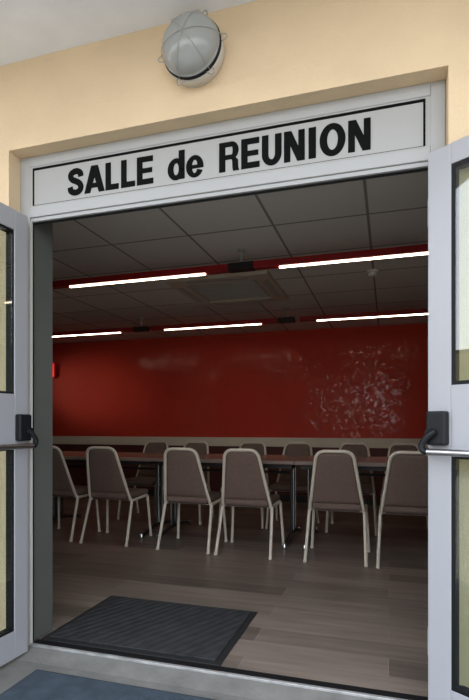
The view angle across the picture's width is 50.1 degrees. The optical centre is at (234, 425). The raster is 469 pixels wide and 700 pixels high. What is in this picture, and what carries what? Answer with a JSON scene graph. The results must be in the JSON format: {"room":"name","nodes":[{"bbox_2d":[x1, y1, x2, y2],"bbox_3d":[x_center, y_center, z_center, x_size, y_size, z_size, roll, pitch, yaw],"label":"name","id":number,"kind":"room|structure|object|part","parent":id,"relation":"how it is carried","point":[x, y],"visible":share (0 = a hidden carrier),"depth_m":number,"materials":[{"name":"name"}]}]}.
{"room":"building entrance","nodes":[
{"label":"building entrance","id":0,"kind":"room"},
{"bbox_2d":[0,0,256,65],"bbox_3d":[-2.259,-1.788,2.183,12.800,0.170,1.050,0,0,17],"label":"ceiling","id":1,"kind":"structure","parent":0,"point":[29,29],"depth_m":2.10,"materials":[{"name":"paint"}]},
{"bbox_2d":[0,659,257,699],"bbox_3d":[-4.102,1.197,-13.375,60.000,0.220,32.020,0,0,17],"label":"ground","id":2,"kind":"structure","parent":0,"point":[14,671],"depth_m":2.15,"materials":[{"name":"concrete"}]},
{"bbox_2d":[0,669,214,699],"bbox_3d":[-0.297,1.081,1.555,1.500,0.011,0.940,0,0,17],"label":"entrance mat","id":3,"kind":"object","parent":2,"relation":"on","point":[40,684],"visible":1,"depth_m":2.04,"materials":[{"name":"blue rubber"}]},
{"bbox_2d":[34,495,427,699],"bbox_3d":[-1.354,1.132,5.135,12.600,0.150,4.935,0,0,17],"label":"floor","id":4,"kind":"structure","parent":0,"point":[331,617],"depth_m":3.44,"materials":[{"name":"laminate"}]},
{"bbox_2d":[53,446,100,541],"bbox_3d":[-1.643,0.620,4.825,0.498,0.874,0.538,0,0,17],"label":"chair","id":5,"kind":"object","parent":4,"relation":"on","point":[63,486],"visible":0.56,"depth_m":4.65,"materials":[{"name":"brown fabric"}]},
{"bbox_3d":[-1.790,0.853,5.098,0.037,0.408,0.098,0,0,-3],"label":"leg","id":6,"kind":"part","parent":5,"relation":"part of","materials":[{"name":"beige metal"}]},
{"bbox_3d":[-1.695,0.410,4.655,0.390,0.403,0.145,0,0,17],"label":"backrest","id":7,"kind":"part","parent":5,"relation":"part of","materials":[{"name":"brown fabric"}]},
{"bbox_3d":[-1.692,0.431,4.662,0.436,0.496,0.198,0,0,17],"label":"frame","id":8,"kind":"part","parent":5,"relation":"part of","materials":[{"name":"beige metal"}]},
{"bbox_3d":[-1.621,0.632,4.895,0.406,0.054,0.390,0,0,17],"label":"seat","id":9,"kind":"part","parent":5,"relation":"part of","materials":[{"name":"brown fabric"}]},
{"bbox_3d":[-1.627,0.668,4.875,0.450,0.038,0.285,0,0,17],"label":"seat frame","id":10,"kind":"part","parent":5,"relation":"part of","materials":[{"name":"beige metal"}]},
{"bbox_3d":[-1.474,0.859,4.623,0.028,0.396,0.156,0,0,11],"label":"leg","id":11,"kind":"part","parent":5,"relation":"part of","materials":[{"name":"beige metal"}]},
{"bbox_3d":[-1.367,0.853,4.969,0.037,0.408,0.098,0,0,37],"label":"leg","id":12,"kind":"part","parent":5,"relation":"part of","materials":[{"name":"beige metal"}]},
{"bbox_2d":[53,451,175,538],"bbox_3d":[-1.323,0.678,5.217,1.352,0.757,0.800,0,0,17],"label":"folding table","id":13,"kind":"object","parent":4,"relation":"on","point":[133,458],"visible":0.54,"depth_m":4.99,"materials":[{"name":"black metal"}]},
{"bbox_3d":[-1.323,0.354,5.217,1.272,0.041,0.600,0,0,17],"label":"under frame","id":14,"kind":"part","parent":13,"relation":"part of","materials":[{"name":"black metal"}]},
{"bbox_2d":[79,446,152,546],"bbox_3d":[-1.098,0.620,4.632,0.498,0.874,0.538,0,0,17],"label":"chair","id":15,"kind":"object","parent":4,"relation":"on","point":[106,480],"visible":1,"depth_m":4.47,"materials":[{"name":"brown fabric"}]},
{"bbox_3d":[-1.351,0.859,4.559,0.028,0.396,0.156,0,0,24],"label":"leg","id":16,"kind":"part","parent":15,"relation":"part of","materials":[{"name":"beige metal"}]},
{"bbox_3d":[-1.246,0.853,4.905,0.037,0.408,0.098,0,0,-3],"label":"leg","id":17,"kind":"part","parent":15,"relation":"part of","materials":[{"name":"beige metal"}]},
{"bbox_3d":[-1.150,0.410,4.462,0.390,0.403,0.145,0,0,17],"label":"backrest","id":18,"kind":"part","parent":15,"relation":"part of","materials":[{"name":"brown fabric"}]},
{"bbox_3d":[-1.148,0.431,4.469,0.436,0.496,0.198,0,0,17],"label":"frame","id":19,"kind":"part","parent":15,"relation":"part of","materials":[{"name":"beige metal"}]},
{"bbox_3d":[-1.083,0.668,4.681,0.450,0.038,0.285,0,0,17],"label":"seat frame","id":20,"kind":"part","parent":15,"relation":"part of","materials":[{"name":"beige metal"}]},
{"bbox_3d":[-1.077,0.632,4.702,0.406,0.054,0.390,0,0,17],"label":"seat","id":21,"kind":"part","parent":15,"relation":"part of","materials":[{"name":"brown fabric"}]},
{"bbox_3d":[-0.929,0.859,4.430,0.028,0.396,0.156,0,0,11],"label":"leg","id":22,"kind":"part","parent":15,"relation":"part of","materials":[{"name":"beige metal"}]},
{"bbox_3d":[-0.823,0.853,4.776,0.037,0.408,0.098,0,0,37],"label":"leg","id":23,"kind":"part","parent":15,"relation":"part of","materials":[{"name":"beige metal"}]},
{"bbox_2d":[117,440,170,519],"bbox_3d":[-1.007,0.620,5.804,0.498,0.874,0.538,0,0,17],"label":"chair","id":24,"kind":"object","parent":4,"relation":"on","point":[143,477],"visible":0.53,"depth_m":5.93,"materials":[{"name":"brown fabric"}]},
{"bbox_3d":[-1.283,0.853,5.660,0.037,0.408,0.098,0,0,37],"label":"leg","id":25,"kind":"part","parent":24,"relation":"part of","materials":[{"name":"beige metal"}]},
{"bbox_3d":[-1.176,0.859,6.006,0.028,0.396,0.156,0,0,11],"label":"leg","id":26,"kind":"part","parent":24,"relation":"part of","materials":[{"name":"beige metal"}]},
{"bbox_3d":[-1.029,0.632,5.734,0.406,0.054,0.390,0,0,17],"label":"seat","id":27,"kind":"part","parent":24,"relation":"part of","materials":[{"name":"brown fabric"}]},
{"bbox_3d":[-0.955,0.410,5.974,0.390,0.403,0.145,0,0,17],"label":"backrest","id":28,"kind":"part","parent":24,"relation":"part of","materials":[{"name":"brown fabric"}]},
{"bbox_3d":[-0.958,0.431,5.967,0.436,0.496,0.198,0,0,17],"label":"frame","id":29,"kind":"part","parent":24,"relation":"part of","materials":[{"name":"beige metal"}]},
{"bbox_2d":[41,596,256,665],"bbox_3d":[-0.413,1.050,2.650,0.932,0.014,0.660,0,0,17],"label":"doormat","id":30,"kind":"object","parent":4,"relation":"on","point":[177,631],"visible":1,"depth_m":2.58,"materials":[{"name":"black rubber"}]},
{"bbox_2d":[159,441,214,524],"bbox_3d":[-0.520,0.620,5.655,0.498,0.874,0.538,0,0,17],"label":"chair","id":31,"kind":"object","parent":4,"relation":"on","point":[201,447],"visible":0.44,"depth_m":5.81,"materials":[{"name":"brown fabric"}]},
{"bbox_3d":[-0.468,0.410,5.825,0.390,0.403,0.145,0,0,17],"label":"backrest","id":32,"kind":"part","parent":31,"relation":"part of","materials":[{"name":"brown fabric"}]},
{"bbox_3d":[-0.470,0.431,5.817,0.436,0.496,0.198,0,0,17],"label":"frame","id":33,"kind":"part","parent":31,"relation":"part of","materials":[{"name":"beige metal"}]},
{"bbox_3d":[-0.372,0.853,5.381,0.037,0.408,0.098,0,0,-3],"label":"leg","id":34,"kind":"part","parent":31,"relation":"part of","materials":[{"name":"beige metal"}]},
{"bbox_3d":[-0.267,0.859,5.727,0.028,0.396,0.156,0,0,24],"label":"leg","id":35,"kind":"part","parent":31,"relation":"part of","materials":[{"name":"metal"}]},
{"bbox_2d":[156,447,227,553],"bbox_3d":[-0.374,0.620,4.390,0.498,0.874,0.538,0,0,17],"label":"chair","id":36,"kind":"object","parent":4,"relation":"on","point":[184,479],"visible":0.94,"depth_m":4.23,"materials":[{"name":"brown fabric"}]},
{"bbox_3d":[-0.627,0.859,4.317,0.028,0.396,0.156,0,0,24],"label":"leg","id":37,"kind":"part","parent":36,"relation":"part of","materials":[{"name":"metal"}]},
{"bbox_3d":[-0.522,0.853,4.664,0.037,0.408,0.098,0,0,-3],"label":"leg","id":38,"kind":"part","parent":36,"relation":"part of","materials":[{"name":"beige metal"}]},
{"bbox_3d":[-0.426,0.410,4.220,0.390,0.403,0.145,0,0,17],"label":"backrest","id":39,"kind":"part","parent":36,"relation":"part of","materials":[{"name":"brown fabric"}]},
{"bbox_3d":[-0.424,0.431,4.227,0.436,0.496,0.198,0,0,17],"label":"frame","id":40,"kind":"part","parent":36,"relation":"part of","materials":[{"name":"beige metal"}]},
{"bbox_3d":[-0.359,0.668,4.440,0.450,0.038,0.285,0,0,17],"label":"seat frame","id":41,"kind":"part","parent":36,"relation":"part of","materials":[{"name":"beige metal"}]},
{"bbox_3d":[-0.353,0.632,4.460,0.406,0.054,0.390,0,0,17],"label":"seat","id":42,"kind":"part","parent":36,"relation":"part of","materials":[{"name":"brown fabric"}]},
{"bbox_3d":[-0.205,0.859,4.188,0.028,0.396,0.156,0,0,11],"label":"leg","id":43,"kind":"part","parent":36,"relation":"part of","materials":[{"name":"beige metal"}]},
{"bbox_3d":[-0.099,0.853,4.534,0.037,0.408,0.098,0,0,37],"label":"leg","id":44,"kind":"part","parent":36,"relation":"part of","materials":[{"name":"beige metal"}]},
{"bbox_2d":[30,643,406,699],"bbox_3d":[-0.122,1.070,2.162,1.806,0.034,0.016,0,0,17],"label":"threshold","id":45,"kind":"object","parent":4,"relation":"on","point":[280,682],"visible":0.56,"depth_m":2.13,"materials":[{"name":"metal"}]},
{"bbox_2d":[149,453,307,549],"bbox_3d":[-0.028,0.678,4.820,1.352,0.757,0.800,0,0,17],"label":"folding table","id":46,"kind":"object","parent":4,"relation":"on","point":[211,460],"visible":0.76,"depth_m":4.59,"materials":[{"name":"black metal"}]},
{"bbox_3d":[-0.028,0.354,4.820,1.272,0.041,0.600,0,0,17],"label":"under frame","id":47,"kind":"part","parent":46,"relation":"part of","materials":[{"name":"black metal"}]},
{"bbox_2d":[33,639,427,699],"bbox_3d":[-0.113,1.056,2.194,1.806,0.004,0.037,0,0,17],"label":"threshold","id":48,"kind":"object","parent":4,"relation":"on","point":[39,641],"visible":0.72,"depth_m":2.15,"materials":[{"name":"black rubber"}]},
{"bbox_2d":[218,441,269,528],"bbox_3d":[0.135,0.620,5.454,0.498,0.874,0.538,0,0,17],"label":"chair","id":49,"kind":"object","parent":4,"relation":"on","point":[260,447],"visible":0.35,"depth_m":5.63,"materials":[{"name":"brown fabric"}]},
{"bbox_3d":[-0.141,0.853,5.310,0.037,0.408,0.098,0,0,37],"label":"leg","id":50,"kind":"part","parent":49,"relation":"part of","materials":[{"name":"beige metal"}]},
{"bbox_3d":[0.187,0.410,5.624,0.390,0.403,0.145,0,0,17],"label":"backrest","id":51,"kind":"part","parent":49,"relation":"part of","materials":[{"name":"brown fabric"}]},
{"bbox_3d":[0.185,0.431,5.617,0.436,0.496,0.198,0,0,17],"label":"frame","id":52,"kind":"part","parent":49,"relation":"part of","materials":[{"name":"beige metal"}]},
{"bbox_3d":[0.282,0.853,5.180,0.037,0.408,0.098,0,0,-3],"label":"leg","id":53,"kind":"part","parent":49,"relation":"part of","materials":[{"name":"metal"}]},
{"bbox_2d":[214,448,284,559],"bbox_3d":[0.128,0.620,4.222,0.498,0.874,0.538,0,0,18],"label":"chair","id":54,"kind":"object","parent":4,"relation":"on","point":[244,484],"visible":0.95,"depth_m":4.06,"materials":[{"name":"brown fabric"}]},
{"bbox_3d":[-0.126,0.859,4.152,0.028,0.396,0.156,0,0,24],"label":"leg","id":55,"kind":"part","parent":54,"relation":"part of","materials":[{"name":"beige metal"}]},
{"bbox_3d":[-0.017,0.853,4.497,0.037,0.408,0.098,0,0,-2],"label":"leg","id":56,"kind":"part","parent":54,"relation":"part of","materials":[{"name":"beige metal"}]},
{"bbox_3d":[0.074,0.410,4.053,0.390,0.403,0.145,0,0,18],"label":"backrest","id":57,"kind":"part","parent":54,"relation":"part of","materials":[{"name":"brown fabric"}]},
{"bbox_3d":[0.076,0.431,4.060,0.436,0.496,0.198,0,0,18],"label":"frame","id":58,"kind":"part","parent":54,"relation":"part of","materials":[{"name":"beige metal"}]},
{"bbox_3d":[0.150,0.632,4.293,0.406,0.054,0.390,0,0,18],"label":"seat","id":59,"kind":"part","parent":54,"relation":"part of","materials":[{"name":"brown fabric"}]},
{"bbox_3d":[0.143,0.668,4.272,0.450,0.038,0.285,0,0,18],"label":"seat frame","id":60,"kind":"part","parent":54,"relation":"part of","materials":[{"name":"beige metal"}]},
{"bbox_3d":[0.295,0.859,4.019,0.028,0.396,0.156,0,0,11],"label":"leg","id":61,"kind":"part","parent":54,"relation":"part of","materials":[{"name":"beige metal"}]},
{"bbox_3d":[0.405,0.853,4.364,0.037,0.408,0.098,0,0,38],"label":"leg","id":62,"kind":"part","parent":54,"relation":"part of","materials":[{"name":"beige metal"}]},
{"bbox_2d":[265,442,319,528],"bbox_3d":[0.627,0.620,5.303,0.498,0.874,0.538,0,0,17],"label":"chair","id":63,"kind":"object","parent":4,"relation":"on","point":[291,448],"visible":0.52,"depth_m":5.42,"materials":[{"name":"brown fabric"}]},
{"bbox_3d":[0.352,0.853,5.159,0.037,0.408,0.098,0,0,37],"label":"leg","id":64,"kind":"part","parent":63,"relation":"part of","materials":[{"name":"metal"}]},
{"bbox_3d":[0.459,0.859,5.505,0.028,0.396,0.156,0,0,11],"label":"leg","id":65,"kind":"part","parent":63,"relation":"part of","materials":[{"name":"beige metal"}]},
{"bbox_3d":[0.606,0.632,5.232,0.406,0.054,0.390,0,0,17],"label":"seat","id":66,"kind":"part","parent":63,"relation":"part of","materials":[{"name":"brown fabric"}]},
{"bbox_3d":[0.680,0.410,5.473,0.390,0.403,0.145,0,0,17],"label":"backrest","id":67,"kind":"part","parent":63,"relation":"part of","materials":[{"name":"brown fabric"}]},
{"bbox_3d":[0.677,0.431,5.466,0.436,0.496,0.198,0,0,17],"label":"frame","id":68,"kind":"part","parent":63,"relation":"part of","materials":[{"name":"beige metal"}]},
{"bbox_3d":[0.880,0.859,5.375,0.028,0.396,0.156,0,0,24],"label":"leg","id":69,"kind":"part","parent":63,"relation":"part of","materials":[{"name":"beige metal"}]},
{"bbox_2d":[303,450,369,566],"bbox_3d":[0.823,0.620,4.013,0.498,0.874,0.538,0,0,16],"label":"chair","id":70,"kind":"object","parent":4,"relation":"on","point":[335,481],"visible":1,"depth_m":3.85,"materials":[{"name":"brown fabric"}]},
{"bbox_3d":[0.571,0.859,3.938,0.028,0.396,0.156,0,0,23],"label":"leg","id":71,"kind":"part","parent":70,"relation":"part of","materials":[{"name":"metal"}]},
{"bbox_3d":[0.673,0.853,4.285,0.037,0.408,0.098,0,0,-4],"label":"leg","id":72,"kind":"part","parent":70,"relation":"part of","materials":[{"name":"beige metal"}]},
{"bbox_3d":[0.772,0.410,3.843,0.390,0.403,0.145,0,0,16],"label":"backrest","id":73,"kind":"part","parent":70,"relation":"part of","materials":[{"name":"brown fabric"}]},
{"bbox_3d":[0.775,0.431,3.850,0.436,0.496,0.198,0,0,16],"label":"frame","id":74,"kind":"part","parent":70,"relation":"part of","materials":[{"name":"beige metal"}]},
{"bbox_3d":[0.844,0.632,4.084,0.406,0.054,0.390,0,0,16],"label":"seat","id":75,"kind":"part","parent":70,"relation":"part of","materials":[{"name":"brown fabric"}]},
{"bbox_3d":[0.838,0.668,4.063,0.450,0.038,0.285,0,0,16],"label":"seat frame","id":76,"kind":"part","parent":70,"relation":"part of","materials":[{"name":"beige metal"}]},
{"bbox_3d":[0.994,0.859,3.813,0.028,0.396,0.156,0,0,10],"label":"leg","id":77,"kind":"part","parent":70,"relation":"part of","materials":[{"name":"beige metal"}]},
{"bbox_3d":[1.097,0.853,4.160,0.037,0.408,0.098,0,0,36],"label":"leg","id":78,"kind":"part","parent":70,"relation":"part of","materials":[{"name":"metal"}]},
{"bbox_2d":[294,455,388,550],"bbox_3d":[1.267,0.678,4.423,1.352,0.757,0.800,0,0,17],"label":"folding table","id":79,"kind":"object","parent":4,"relation":"on","point":[367,463],"visible":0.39,"depth_m":4.30,"materials":[{"name":"black metal"}]},
{"bbox_3d":[1.267,0.354,4.423,1.272,0.041,0.600,0,0,17],"label":"under frame","id":80,"kind":"part","parent":79,"relation":"part of","materials":[{"name":"black metal"}]},
{"bbox_2d":[325,442,377,535],"bbox_3d":[1.206,0.620,5.126,0.498,0.874,0.538,0,0,17],"label":"chair","id":81,"kind":"object","parent":4,"relation":"on","point":[357,448],"visible":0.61,"depth_m":5.20,"materials":[{"name":"brown fabric"}]},
{"bbox_3d":[0.930,0.853,4.982,0.037,0.408,0.098,0,0,37],"label":"leg","id":82,"kind":"part","parent":81,"relation":"part of","materials":[{"name":"beige metal"}]},
{"bbox_3d":[1.258,0.410,5.296,0.390,0.403,0.145,0,0,17],"label":"backrest","id":83,"kind":"part","parent":81,"relation":"part of","materials":[{"name":"brown fabric"}]},
{"bbox_3d":[1.256,0.431,5.288,0.436,0.496,0.198,0,0,17],"label":"frame","id":84,"kind":"part","parent":81,"relation":"part of","materials":[{"name":"beige metal"}]},
{"bbox_3d":[1.184,0.632,5.055,0.406,0.054,0.390,0,0,17],"label":"seat","id":85,"kind":"part","parent":81,"relation":"part of","materials":[{"name":"brown fabric"}]},
{"bbox_3d":[1.353,0.853,4.852,0.037,0.408,0.098,0,0,-3],"label":"leg","id":86,"kind":"part","parent":81,"relation":"part of","materials":[{"name":"beige metal"}]},
{"bbox_2d":[376,451,427,568],"bbox_3d":[1.340,0.620,3.846,0.498,0.874,0.538,0,0,17],"label":"chair","id":87,"kind":"object","parent":4,"relation":"on","point":[405,489],"visible":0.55,"depth_m":3.69,"materials":[{"name":"brown fabric"}]},
{"bbox_3d":[1.087,0.859,3.774,0.028,0.396,0.156,0,0,24],"label":"leg","id":88,"kind":"part","parent":87,"relation":"part of","materials":[{"name":"beige metal"}]},
{"bbox_3d":[1.290,0.431,3.684,0.436,0.496,0.198,0,0,17],"label":"frame","id":89,"kind":"part","parent":87,"relation":"part of","materials":[{"name":"beige metal"}]},
{"bbox_3d":[1.361,0.632,3.917,0.406,0.054,0.390,0,0,17],"label":"seat","id":90,"kind":"part","parent":87,"relation":"part of","materials":[{"name":"brown fabric"}]},
{"bbox_3d":[1.288,0.410,3.676,0.390,0.403,0.145,0,0,17],"label":"backrest","id":91,"kind":"part","parent":87,"relation":"part of","materials":[{"name":"brown fabric"}]},
{"bbox_2d":[380,443,427,528],"bbox_3d":[1.689,0.620,4.978,0.498,0.874,0.538,0,0,17],"label":"chair","id":92,"kind":"object","parent":4,"relation":"on","point":[393,447],"visible":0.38,"depth_m":5.19,"materials":[{"name":"brown fabric"}]},
{"bbox_3d":[1.738,0.431,5.140,0.436,0.496,0.198,0,0,17],"label":"frame","id":93,"kind":"part","parent":92,"relation":"part of","materials":[{"name":"beige metal"}]},
{"bbox_3d":[1.741,0.410,5.147,0.390,0.403,0.145,0,0,17],"label":"backrest","id":94,"kind":"part","parent":92,"relation":"part of","materials":[{"name":"brown fabric"}]},
{"bbox_2d":[0,0,468,687],"bbox_3d":[-2.089,-0.308,2.738,12.800,2.830,0.110,0,0,17],"label":"wall","id":95,"kind":"structure","parent":0,"point":[279,55],"depth_m":2.02,"materials":[{"name":"beige paint"}]},
{"bbox_2d":[0,202,38,666],"bbox_3d":[-1.131,0.040,1.959,0.117,2.058,0.920,0,0,21],"label":"door","id":96,"kind":"structure","parent":95,"relation":"in","point":[16,431],"depth_m":2.30,"materials":[{"name":"grey metal"}]},
{"bbox_3d":[-0.942,0.059,2.334,0.036,0.094,0.062,0,0,21],"label":"bar arm","id":97,"kind":"part","parent":96,"relation":"part of","materials":[{"name":"black plastic"}]},
{"bbox_2d":[158,10,227,87],"bbox_3d":[-0.177,-1.520,2.006,0.302,0.282,0.168,0,0,17],"label":"wall lamp","id":98,"kind":"object","parent":95,"relation":"attached to","point":[192,49],"visible":1,"depth_m":1.96,"materials":[{"name":"white plastic"}]},
{"bbox_2d":[14,646,376,699],"bbox_3d":[-0.140,1.075,2.110,1.917,0.024,0.092,0,0,17],"label":"sill","id":99,"kind":"structure","parent":95,"relation":"attached to","point":[246,688],"depth_m":2.14,"materials":[{"name":"concrete"}]},
{"bbox_2d":[20,80,445,645],"bbox_3d":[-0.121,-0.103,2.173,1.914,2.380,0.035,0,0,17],"label":"door frame","id":100,"kind":"structure","parent":95,"relation":"attached to","point":[413,160],"depth_m":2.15,"materials":[{"name":"grey metal"}]},
{"bbox_2d":[30,96,430,207],"bbox_3d":[-0.120,-1.147,2.168,1.806,0.192,0.024,0,0,17],"label":"door sign","id":101,"kind":"object","parent":100,"relation":"attached to","point":[404,125],"visible":1,"depth_m":2.11,"materials":[{"name":"grey"}]},
{"bbox_2d":[418,135,468,699],"bbox_3d":[0.990,0.033,1.503,0.116,2.072,0.920,0,0,-40],"label":"door","id":102,"kind":"structure","parent":95,"relation":"in","point":[446,436],"depth_m":1.80,"materials":[{"name":"grey metal"}]},
{"bbox_3d":[0.692,0.059,1.799,0.036,0.094,0.062,0,0,-40],"label":"bar arm","id":103,"kind":"part","parent":102,"relation":"part of","materials":[{"name":"black plastic"}]},
{"bbox_2d":[53,171,427,343],"bbox_3d":[-1.344,-1.354,5.167,12.400,0.080,4.669,0,0,17],"label":"ceiling","id":104,"kind":"structure","parent":0,"point":[389,211],"depth_m":3.88,"materials":[{"name":"tile"}]},
{"bbox_2d":[53,318,149,336],"bbox_3d":[-1.901,-1.230,6.399,1.775,0.168,0.074,0,0,17],"label":"ceiling light","id":105,"kind":"object","parent":104,"relation":"attached to","point":[141,328],"visible":0.83,"depth_m":6.29,"materials":[{"name":"red"}]},
{"bbox_2d":[53,248,254,288],"bbox_3d":[-0.702,-1.230,3.981,1.775,0.168,0.074,0,0,17],"label":"ceiling light","id":106,"kind":"object","parent":104,"relation":"hanging from","point":[247,266],"visible":0.98,"depth_m":3.92,"materials":[{"name":"red"}]},
{"bbox_3d":[0.053,-1.260,3.749,0.058,0.109,0.060,0,0,17],"label":"suspension rod","id":107,"kind":"part","parent":106,"relation":"part of","materials":[{"name":"grey"}]},
{"bbox_2d":[150,308,294,330],"bbox_3d":[-0.174,-1.230,5.869,1.775,0.168,0.074,0,0,17],"label":"ceiling light","id":108,"kind":"object","parent":104,"relation":"attached to","point":[279,320],"visible":1,"depth_m":5.82,"materials":[{"name":"red"}]},
{"bbox_2d":[165,270,288,306],"bbox_3d":[-0.037,-1.294,4.823,0.950,0.039,0.950,0,0,17],"label":"ceiling vent","id":109,"kind":"object","parent":104,"relation":"in","point":[257,286],"visible":1,"depth_m":4.72,"materials":[{"name":"beige plastic"}]},
{"bbox_2d":[187,280,269,300],"bbox_3d":[-0.037,-1.300,4.823,0.660,0.027,0.660,0,0,17],"label":"grille","id":110,"kind":"object","parent":109,"relation":"attached to","point":[238,290],"depth_m":4.82,"materials":[{"name":"grey"}]},
{"bbox_2d":[253,244,427,269],"bbox_3d":[0.996,-1.230,3.460,1.775,0.168,0.074,0,0,17],"label":"ceiling light","id":111,"kind":"object","parent":104,"relation":"hanging from","point":[422,249],"visible":0.83,"depth_m":3.50,"materials":[{"name":"red"}]},
{"bbox_2d":[299,308,427,321],"bbox_3d":[1.576,-1.230,5.332,1.775,0.168,0.074,0,0,17],"label":"ceiling light","id":112,"kind":"object","parent":104,"relation":"attached to","point":[424,311],"visible":0.74,"depth_m":5.36,"materials":[{"name":"red"}]},
{"bbox_2d":[367,269,378,276],"bbox_3d":[1.177,-1.289,4.262,0.100,0.050,0.100,0,0,17],"label":"smoke detector","id":113,"kind":"object","parent":104,"relation":"attached to","point":[371,272],"visible":1,"depth_m":4.23,"materials":[{"name":"white plastic"}]},
{"bbox_2d":[53,323,427,438],"bbox_3d":[-0.638,-0.218,7.470,12.400,2.650,0.150,0,0,17],"label":"wall","id":114,"kind":"structure","parent":0,"point":[364,381],"depth_m":7.13,"materials":[{"name":"red paint"}]},
{"bbox_2d":[53,363,55,377],"bbox_3d":[-2.929,-0.883,8.065,0.120,0.240,0.056,0,0,17],"label":"fire alarm","id":115,"kind":"object","parent":114,"relation":"attached to","point":[54,364],"visible":0.46,"depth_m":8.03,"materials":[{"name":"red plastic"}]},
{"bbox_2d":[53,444,388,498],"bbox_3d":[-0.661,0.633,7.395,12.400,0.667,0.008,0,0,17],"label":"wainscot","id":116,"kind":"structure","parent":114,"relation":"attached to","point":[78,475],"depth_m":7.28,"materials":[{"name":"brown paint"}]},
{"bbox_2d":[53,436,427,448],"bbox_3d":[-0.662,0.236,7.390,12.400,0.128,0.018,0,0,17],"label":"trim","id":117,"kind":"structure","parent":114,"relation":"attached to","point":[98,440],"depth_m":7.20,"materials":[{"name":"beige paint"}]},
{"bbox_2d":[147,489,379,505],"bbox_3d":[-0.662,1.012,7.392,12.400,0.090,0.014,0,0,17],"label":"baseboard","id":118,"kind":"structure","parent":114,"relation":"attached to","point":[369,501],"depth_m":6.91,"materials":[{"name":"black metal"}]}
]}

